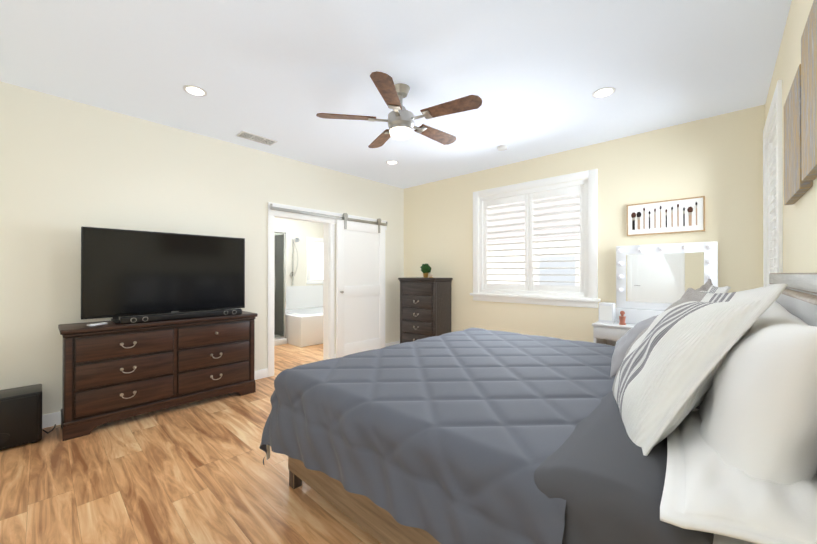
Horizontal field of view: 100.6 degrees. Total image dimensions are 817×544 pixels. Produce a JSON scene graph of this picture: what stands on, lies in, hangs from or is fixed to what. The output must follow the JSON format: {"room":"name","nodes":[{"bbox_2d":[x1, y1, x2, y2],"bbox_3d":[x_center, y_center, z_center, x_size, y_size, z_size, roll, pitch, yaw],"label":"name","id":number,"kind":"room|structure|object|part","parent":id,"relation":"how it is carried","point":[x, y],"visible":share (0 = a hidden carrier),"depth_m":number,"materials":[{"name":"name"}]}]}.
{"room":"bedroom","nodes":[
{"label":"bedroom","id":0,"kind":"room"},
{"bbox_2d":[0,344,381,543],"bbox_3d":[-0.889,1.332,3.712,7.160,0.100,5.690,0,0,43],"label":"floor","id":1,"kind":"structure","parent":0,"point":[197,472],"depth_m":2.02,"materials":[{"name":"brown wood"}]},
{"bbox_2d":[0,384,41,449],"bbox_3d":[-2.983,1.087,2.498,0.293,0.380,0.385,0,0,43],"label":"subwoofer","id":2,"kind":"object","parent":1,"relation":"on","point":[20,415],"visible":1,"depth_m":2.47,"materials":[{"name":"black wood"}]},
{"bbox_2d":[58,311,257,440],"bbox_3d":[-2.259,0.860,3.216,0.453,0.840,1.472,0,0,43],"label":"dresser","id":3,"kind":"object","parent":1,"relation":"on","point":[112,371],"visible":1,"depth_m":2.94,"materials":[{"name":"brown wood"}]},
{"bbox_2d":[86,322,107,325],"bbox_3d":[-2.554,0.429,2.783,0.045,0.016,0.130,0,0,14],"label":"remote","id":4,"kind":"object","parent":3,"relation":"on","point":[102,323],"visible":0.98,"depth_m":2.77,"materials":[{"name":"white plastic"}]},
{"bbox_2d":[81,226,244,322],"bbox_3d":[-2.267,0.032,3.288,0.260,0.813,1.310,0,0,43],"label":"tv","id":5,"kind":"object","parent":3,"relation":"on","point":[130,273],"visible":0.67,"depth_m":3.17,"materials":[{"name":"black plastic"}]},
{"bbox_2d":[120,308,241,323],"bbox_3d":[-2.088,0.410,3.204,0.084,0.057,0.970,0,0,43],"label":"soundbar","id":6,"kind":"object","parent":3,"relation":"on","point":[163,317],"visible":1,"depth_m":3.12,"materials":[{"name":"black plastic"}]},
{"bbox_2d":[274,231,286,345],"bbox_3d":[-2.875,0.287,5.989,0.895,2.010,1.095,0,0,43],"label":"shower","id":7,"kind":"object","parent":1,"relation":"on","point":[280,291],"visible":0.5,"depth_m":6.21,"materials":[{"name":"white glass"}]},
{"bbox_2d":[274,238,322,346],"bbox_3d":[-1.714,0.292,6.927,1.348,2.008,1.828,0,0,43],"label":"bathtub","id":8,"kind":"object","parent":1,"relation":"on","point":[304,324],"visible":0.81,"depth_m":6.16,"materials":[{"name":"white ceramic"}]},
{"bbox_2d":[398,277,452,342],"bbox_3d":[0.251,0.689,5.297,0.758,1.200,0.446,0,0,43],"label":"chest","id":9,"kind":"object","parent":1,"relation":"on","point":[425,307],"visible":0.69,"depth_m":5.11,"materials":[{"name":"brown wood"}]},
{"bbox_2d":[420,264,430,277],"bbox_3d":[0.266,-0.022,5.294,0.173,0.219,0.170,0,0,43],"label":"plant","id":10,"kind":"object","parent":9,"relation":"on","point":[425,269],"visible":1,"depth_m":5.25,"materials":[{"name":"green plant"}]},
{"bbox_2d":[259,273,816,543],"bbox_3d":[0.724,0.641,2.092,2.340,1.268,2.373,0,0,43],"label":"bed","id":11,"kind":"object","parent":1,"relation":"on","point":[689,416],"visible":1,"depth_m":1.09,"materials":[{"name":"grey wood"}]},
{"bbox_2d":[259,328,614,543],"bbox_3d":[0.510,0.864,2.289,1.759,0.580,2.371,0,0,43],"label":"comforter","id":12,"kind":"object","parent":11,"relation":"on","point":[457,437],"depth_m":1.44,"materials":[{"name":"grey fabric"}]},
{"bbox_2d":[610,315,657,377],"bbox_3d":[1.245,0.393,1.835,0.166,0.360,0.500,43,23,27],"label":"pillow","id":13,"kind":"object","parent":11,"relation":"on","point":[622,345],"depth_m":1.74,"materials":[{"name":"grey fabric"}]},
{"bbox_2d":[699,301,816,484],"bbox_3d":[1.110,0.387,1.060,0.269,0.560,0.920,19,12,41],"label":"pillow","id":14,"kind":"object","parent":11,"relation":"on","point":[758,389],"depth_m":0.80,"materials":[{"name":"white fabric"}]},
{"bbox_2d":[592,321,635,345],"bbox_3d":[2.495,0.905,3.230,1.250,0.750,0.430,0,0,43],"label":"table","id":15,"kind":"object","parent":1,"relation":"on","point":[609,334],"visible":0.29,"depth_m":3.42,"materials":[{"name":"white wood"}]},
{"bbox_2d":[598,302,615,323],"bbox_3d":[2.085,0.426,3.562,0.150,0.209,0.110,0,0,43],"label":"box","id":16,"kind":"object","parent":15,"relation":"on","point":[607,312],"visible":1,"depth_m":3.52,"materials":[{"name":"white"}]},
{"bbox_2d":[619,311,625,324],"bbox_3d":[2.155,0.460,3.416,0.060,0.139,0.060,0,0,43],"label":"perfume bottle","id":17,"kind":"object","parent":15,"relation":"on","point":[622,317],"visible":1,"depth_m":3.40,"materials":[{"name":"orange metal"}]},
{"bbox_2d":[616,241,717,323],"bbox_3d":[2.525,0.125,3.369,0.810,0.809,0.130,0,0,43],"label":"vanity mirror","id":18,"kind":"object","parent":15,"relation":"on","point":[652,280],"visible":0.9,"depth_m":3.40,"materials":[{"name":"white mirror"}]},
{"bbox_2d":[0,81,403,414],"bbox_3d":[-1.602,-0.090,4.377,0.120,2.750,5.690,0,0,43],"label":"wall","id":19,"kind":"structure","parent":0,"point":[69,169],"depth_m":3.08,"materials":[{"name":"beige paint"}]},
{"bbox_2d":[42,368,267,428],"bbox_3d":[-2.551,1.225,3.243,0.015,0.110,2.445,0,0,43],"label":"baseboard","id":20,"kind":"structure","parent":19,"relation":"attached to","point":[51,419],"depth_m":2.82,"materials":[{"name":"white"}]},
{"bbox_2d":[267,202,386,376],"bbox_3d":[-1.094,0.217,4.923,0.160,2.140,1.995,0,0,43],"label":"door frame","id":21,"kind":"structure","parent":19,"relation":"attached to","point":[328,259],"depth_m":4.80,"materials":[{"name":"white wood"}]},
{"bbox_2d":[270,204,387,357],"bbox_3d":[-0.995,0.206,4.829,0.113,2.125,1.964,0,0,43],"label":"barn door","id":22,"kind":"structure","parent":19,"relation":"in","point":[360,287],"depth_m":5.12,"materials":[{"name":"white wood"}]},
{"bbox_2d":[334,341,399,357],"bbox_3d":[-0.584,1.234,5.373,0.015,0.110,1.415,0,0,43],"label":"baseboard","id":23,"kind":"structure","parent":19,"relation":"attached to","point":[396,342],"depth_m":5.68,"materials":[{"name":"white"}]},
{"bbox_2d":[275,218,322,309],"bbox_3d":[-2.984,-0.080,6.639,0.120,2.750,4.240,0,0,43],"label":"wall","id":24,"kind":"structure","parent":0,"point":[302,231],"depth_m":7.21,"materials":[{"name":"white paint"}]},
{"bbox_2d":[306,237,322,283],"bbox_3d":[-2.054,-0.246,7.632,0.140,1.030,0.600,0,0,43],"label":"bathroom window","id":25,"kind":"structure","parent":24,"relation":"in","point":[308,279],"depth_m":7.52,"materials":[{"name":"white glass"}]},
{"bbox_3d":[-2.016,-0.246,7.598,0.002,0.830,0.400,0,0,43],"label":"bathroom window glow","id":26,"kind":"part","parent":25,"relation":"part of","materials":[{"name":"white glass"}]},
{"bbox_2d":[0,0,791,188],"bbox_3d":[-0.889,-1.518,3.725,7.160,0.100,5.690,0,0,43],"label":"ceiling","id":27,"kind":"structure","parent":0,"point":[533,75],"depth_m":2.43,"materials":[{"name":"white paint"}]},
{"bbox_2d":[183,85,206,96],"bbox_3d":[-1.732,-1.469,2.753,0.170,0.007,0.170,0,0,43],"label":"recessed light","id":28,"kind":"object","parent":27,"relation":"in","point":[195,90],"visible":1,"depth_m":2.74,"materials":[{"name":"white"}]},
{"bbox_2d":[236,131,277,145],"bbox_3d":[-1.657,-1.460,3.719,0.180,0.016,0.380,0,0,43],"label":"ceiling vent","id":29,"kind":"object","parent":27,"relation":"in","point":[255,138],"visible":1,"depth_m":3.69,"materials":[{"name":"white metal"}]},
{"bbox_2d":[386,160,398,164],"bbox_3d":[-0.217,-1.461,4.526,0.170,0.007,0.170,0,0,43],"label":"recessed light","id":30,"kind":"object","parent":27,"relation":"in","point":[392,162],"visible":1,"depth_m":4.51,"materials":[{"name":"white"}]},
{"bbox_2d":[316,71,481,147],"bbox_3d":[-0.021,-1.275,2.743,1.260,0.394,1.231,0,0,43],"label":"ceiling fan","id":31,"kind":"object","parent":27,"relation":"hanging from","point":[400,121],"visible":1,"depth_m":2.62,"materials":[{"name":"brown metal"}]},
{"bbox_2d":[497,145,507,150],"bbox_3d":[1.100,-1.449,3.977,0.120,0.036,0.120,0,0,43],"label":"smoke detector","id":32,"kind":"object","parent":27,"relation":"attached to","point":[502,148],"visible":1,"depth_m":3.95,"materials":[{"name":"white plastic"}]},
{"bbox_2d":[592,87,615,97],"bbox_3d":[1.600,-1.469,2.780,0.170,0.007,0.170,0,0,43],"label":"recessed light","id":33,"kind":"object","parent":27,"relation":"in","point":[603,92],"visible":1,"depth_m":2.77,"materials":[{"name":"white"}]},
{"bbox_2d":[404,104,764,341],"bbox_3d":[1.563,-0.090,4.495,4.610,2.750,0.120,0,0,43],"label":"wall","id":34,"kind":"structure","parent":0,"point":[716,161],"depth_m":3.74,"materials":[{"name":"beige paint"}]},
{"bbox_2d":[470,169,600,307],"bbox_3d":[1.576,-0.380,4.444,1.700,1.590,0.180,0,0,43],"label":"window","id":35,"kind":"structure","parent":34,"relation":"in","point":[584,294],"depth_m":4.33,"materials":[{"name":"white wood"}]},
{"bbox_2d":[627,196,704,235],"bbox_3d":[2.590,-0.554,3.442,0.634,0.334,0.034,0,0,43],"label":"framed picture","id":36,"kind":"object","parent":34,"relation":"attached to","point":[684,215],"visible":1,"depth_m":3.41,"materials":[{"name":"white paper"}]},
{"bbox_2d":[765,0,816,272],"bbox_3d":[1.510,-0.104,1.128,0.120,2.750,5.140,0,0,43],"label":"wall","id":37,"kind":"structure","parent":0,"point":[800,235],"depth_m":1.77,"materials":[{"name":"beige paint"}]},
{"bbox_2d":[763,80,782,286],"bbox_3d":[2.736,-0.448,2.502,0.180,1.530,1.120,0,0,43],"label":"window","id":38,"kind":"structure","parent":37,"relation":"in","point":[772,198],"depth_m":2.68,"materials":[{"name":"white wood"}]},
{"bbox_2d":[784,64,812,204],"bbox_3d":[1.851,-0.622,1.618,0.036,0.530,0.500,0,0,43],"label":"art","id":39,"kind":"object","parent":37,"relation":"attached to","point":[796,188],"visible":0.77,"depth_m":1.57,"materials":[{"name":"brown wood"}]},
{"bbox_2d":[801,0,816,180],"bbox_3d":[1.451,-0.679,1.185,0.036,0.600,0.600,0,0,43],"label":"art","id":40,"kind":"object","parent":37,"relation":"attached to","point":[809,103],"visible":1,"depth_m":1.28,"materials":[{"name":"brown wood"}]},
{"label":"outside","id":41,"kind":"structure","parent":0,"visible":0},
{"bbox_2d":[487,193,579,285],"bbox_3d":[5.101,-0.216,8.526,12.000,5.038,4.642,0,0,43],"label":"shutters","id":42,"kind":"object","parent":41,"point":[541,258],"visible":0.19,"depth_m":8.25,"materials":[{"name":"white wood"}]}
]}

